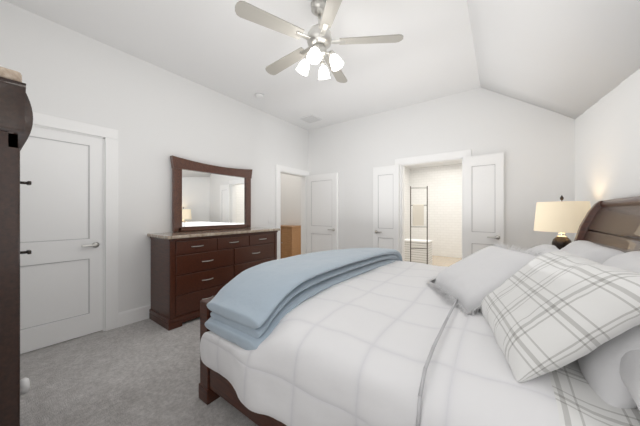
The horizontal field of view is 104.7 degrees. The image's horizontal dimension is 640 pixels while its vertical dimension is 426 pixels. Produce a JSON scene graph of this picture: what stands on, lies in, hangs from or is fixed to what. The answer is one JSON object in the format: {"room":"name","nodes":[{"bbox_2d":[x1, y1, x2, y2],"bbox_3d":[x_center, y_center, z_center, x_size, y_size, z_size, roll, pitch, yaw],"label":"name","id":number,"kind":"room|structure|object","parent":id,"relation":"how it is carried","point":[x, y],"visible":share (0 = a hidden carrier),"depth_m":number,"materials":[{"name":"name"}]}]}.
{"room":"bedroom","nodes":[
{"label":"bedroom","id":0,"kind":"room"},
{"bbox_2d":[20,317,257,425],"bbox_3d":[0.000,1.270,2.243,4.310,0.060,4.960,0,0,36],"label":"floor","id":1,"kind":"structure","parent":0,"point":[145,372],"depth_m":1.81,"materials":[{"name":"grey carpet"}]},
{"bbox_2d":[0,66,32,425],"bbox_3d":[-1.789,0.340,1.078,1.140,1.800,0.626,0,0,36],"label":"armoire","id":2,"kind":"object","parent":1,"relation":"on","point":[16,118],"visible":1,"depth_m":0.97,"materials":[{"name":"brown wood"}]},
{"bbox_2d":[20,378,29,394],"bbox_3d":[-2.046,1.192,1.708,0.052,0.095,0.052,0,0,36],"label":"door stop","id":3,"kind":"object","parent":1,"relation":"on","point":[24,385],"visible":0.88,"depth_m":1.70,"materials":[{"name":"white plastic"}]},
{"bbox_2d":[147,227,279,330],"bbox_3d":[-1.322,0.740,3.378,0.556,1.000,1.620,0,0,36],"label":"dresser","id":4,"kind":"object","parent":1,"relation":"on","point":[190,270],"visible":0.73,"depth_m":2.86,"materials":[{"name":"brown wood"}]},
{"bbox_2d":[170,155,251,231],"bbox_3d":[-1.486,-0.236,3.554,0.062,0.948,1.220,0,0,36],"label":"mirror","id":5,"kind":"object","parent":4,"relation":"on","point":[208,197],"visible":1,"depth_m":3.45,"materials":[{"name":"brown wood"}]},
{"bbox_2d":[199,196,639,425],"bbox_3d":[0.721,0.570,1.792,2.339,1.339,2.256,0,0,36],"label":"bed","id":6,"kind":"object","parent":1,"relation":"on","point":[539,335],"visible":1,"depth_m":1.03,"materials":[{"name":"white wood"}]},
{"bbox_2d":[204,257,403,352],"bbox_3d":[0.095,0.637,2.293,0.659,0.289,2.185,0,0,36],"label":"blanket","id":7,"kind":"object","parent":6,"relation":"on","point":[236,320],"depth_m":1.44,"materials":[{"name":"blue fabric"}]},
{"bbox_2d":[206,247,402,328],"bbox_3d":[0.100,0.521,2.296,0.650,0.290,2.175,0,0,36],"label":"blanket","id":8,"kind":"object","parent":6,"relation":"on","point":[264,295],"depth_m":1.60,"materials":[{"name":"blue fabric"}]},
{"bbox_2d":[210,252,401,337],"bbox_3d":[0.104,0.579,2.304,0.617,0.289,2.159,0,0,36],"label":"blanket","id":9,"kind":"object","parent":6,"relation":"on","point":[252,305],"depth_m":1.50,"materials":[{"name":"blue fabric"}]},
{"bbox_2d":[422,240,586,321],"bbox_3d":[1.022,0.375,1.532,0.650,0.150,0.686,-30,-3,5],"label":"pillow","id":10,"kind":"object","parent":6,"relation":"on","point":[464,288],"depth_m":1.42,"materials":[{"name":"white fabric"}]},
{"bbox_2d":[479,250,639,382],"bbox_3d":[0.893,0.355,0.982,0.486,0.168,0.648,-48,-18,17],"label":"pillow","id":11,"kind":"object","parent":6,"relation":"on","point":[538,319],"depth_m":0.78,"materials":[{"name":"white fabric"}]},
{"bbox_3d":[2.262,0.880,2.440,0.571,0.720,0.580,0,0,36],"label":"nightstand","id":12,"kind":"object","parent":1,"relation":"on","visible":0},
{"bbox_2d":[534,195,590,249],"bbox_3d":[2.311,0.175,2.361,0.410,0.690,0.410,0,0,36],"label":"lamp","id":13,"kind":"object","parent":12,"relation":"on","point":[562,218],"visible":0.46,"depth_m":2.25,"materials":[{"name":"dark bronze"},{"name":"fabric"}]},
{"bbox_2d":[0,0,308,312],"bbox_3d":[-1.691,-0.270,3.481,0.120,3.020,4.960,0,0,36],"label":"wall","id":14,"kind":"structure","parent":0,"point":[156,117],"depth_m":2.86,"materials":[{"name":"white paint"}]},
{"bbox_2d":[20,126,102,353],"bbox_3d":[-2.518,0.219,2.313,0.168,2.018,0.750,0,0,36],"label":"door","id":15,"kind":"structure","parent":14,"relation":"attached to","point":[61,239],"depth_m":2.35,"materials":[{"name":"white wood"}]},
{"bbox_2d":[32,112,470,330],"bbox_3d":[-0.013,0.161,2.327,4.190,2.158,4.840,0,0,36],"label":"door frame","id":16,"kind":"structure","parent":14,"relation":"attached to","point":[113,318],"depth_m":2.65,"materials":[{"name":"white wood"}]},
{"bbox_2d":[281,173,300,224],"bbox_3d":[-1.613,-0.170,5.889,2.600,2.820,2.440,0,0,36],"label":"wall","id":17,"kind":"structure","parent":0,"point":[290,199],"depth_m":6.65,"materials":[{"name":"white paint"}]},
{"bbox_2d":[4,0,639,130],"bbox_3d":[0.000,-1.148,2.243,4.310,1.503,4.960,0,0,36],"label":"ceiling","id":18,"kind":"structure","parent":0,"point":[573,59],"depth_m":2.44,"materials":[{"name":"white paint"}]},
{"bbox_2d":[255,93,263,98],"bbox_3d":[-0.914,-1.761,3.730,0.130,0.038,0.130,0,0,36],"label":"smoke detector","id":19,"kind":"object","parent":18,"relation":"attached to","point":[259,95],"visible":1,"depth_m":3.70,"materials":[{"name":"white plastic"}]},
{"bbox_2d":[299,114,321,123],"bbox_3d":[-0.179,-1.772,4.666,0.320,0.017,0.320,0,0,36],"label":"ceiling vent","id":20,"kind":"object","parent":18,"relation":"in","point":[311,118],"visible":0.98,"depth_m":4.62,"materials":[{"name":"white plastic"}]},
{"bbox_2d":[235,0,402,82],"bbox_3d":[-0.035,-1.493,2.148,1.303,0.575,1.335,0,0,36],"label":"ceiling fan","id":21,"kind":"object","parent":18,"relation":"hanging from","point":[318,38],"visible":1,"depth_m":2.04,"materials":[{"name":"silver metal"}]},
{"bbox_2d":[404,160,461,257],"bbox_3d":[2.670,-0.120,5.612,2.440,2.720,3.630,0,0,36],"label":"wall","id":22,"kind":"structure","parent":0,"point":[442,181],"depth_m":7.16,"materials":[{"name":"white tile"}]},
{"bbox_2d":[309,87,574,255],"bbox_3d":[1.478,-0.270,4.161,4.190,3.020,0.120,0,0,36],"label":"wall","id":23,"kind":"structure","parent":0,"point":[535,144],"depth_m":3.62,"materials":[{"name":"white paint"}]},
{"bbox_2d":[307,173,337,253],"bbox_3d":[0.039,0.219,5.066,0.750,2.018,0.168,0,0,36],"label":"door","id":24,"kind":"structure","parent":23,"relation":"attached to","point":[322,212],"depth_m":5.04,"materials":[{"name":"white wood"}]},
{"bbox_2d":[373,165,399,251],"bbox_3d":[1.141,0.210,4.272,0.455,2.035,0.168,0,0,36],"label":"door","id":25,"kind":"structure","parent":23,"relation":"attached to","point":[386,207],"depth_m":4.25,"materials":[{"name":"white wood"}]},
{"bbox_2d":[464,152,503,257],"bbox_3d":[2.275,0.210,3.442,0.455,2.035,0.168,0,0,36],"label":"door","id":26,"kind":"structure","parent":23,"relation":"attached to","point":[483,201],"depth_m":3.43,"materials":[{"name":"white wood"}]},
{"bbox_2d":[432,255,461,266],"bbox_3d":[2.634,1.269,5.563,2.440,0.062,3.750,0,0,36],"label":"floor","id":27,"kind":"structure","parent":0,"point":[445,261],"depth_m":6.44,"materials":[{"name":"tile"}]},
{"bbox_2d":[404,239,432,264],"bbox_3d":[2.317,0.940,5.875,0.600,0.600,0.400,0,0,36],"label":"hamper","id":28,"kind":"object","parent":27,"relation":"on","point":[418,255],"visible":0.75,"depth_m":5.71,"materials":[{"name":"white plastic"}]},
{"bbox_2d":[410,186,427,263],"bbox_3d":[2.056,0.340,5.137,0.411,1.800,0.080,0,0,7],"label":"ladder","id":29,"kind":"object","parent":27,"relation":"on","point":[417,214],"visible":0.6,"depth_m":5.12,"materials":[{"name":"brown metal"}]},
{"bbox_2d":[575,69,639,236],"bbox_3d":[1.655,0.035,0.957,0.120,2.410,4.840,0,0,36],"label":"wall","id":30,"kind":"structure","parent":0,"point":[607,146],"depth_m":1.98,"materials":[{"name":"white paint"}]},
{"bbox_3d":[-1.565,1.270,5.854,2.720,0.061,2.440,0,0,36],"label":"floor","id":31,"kind":"structure","parent":0,"visible":0},
{"bbox_2d":[281,225,300,258],"bbox_3d":[-0.839,0.780,6.355,0.740,0.920,0.495,0,0,36],"label":"base cabinet","id":32,"kind":"object","parent":31,"relation":"on","point":[290,240],"visible":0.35,"depth_m":6.08,"materials":[{"name":"brown wood"}]}
]}

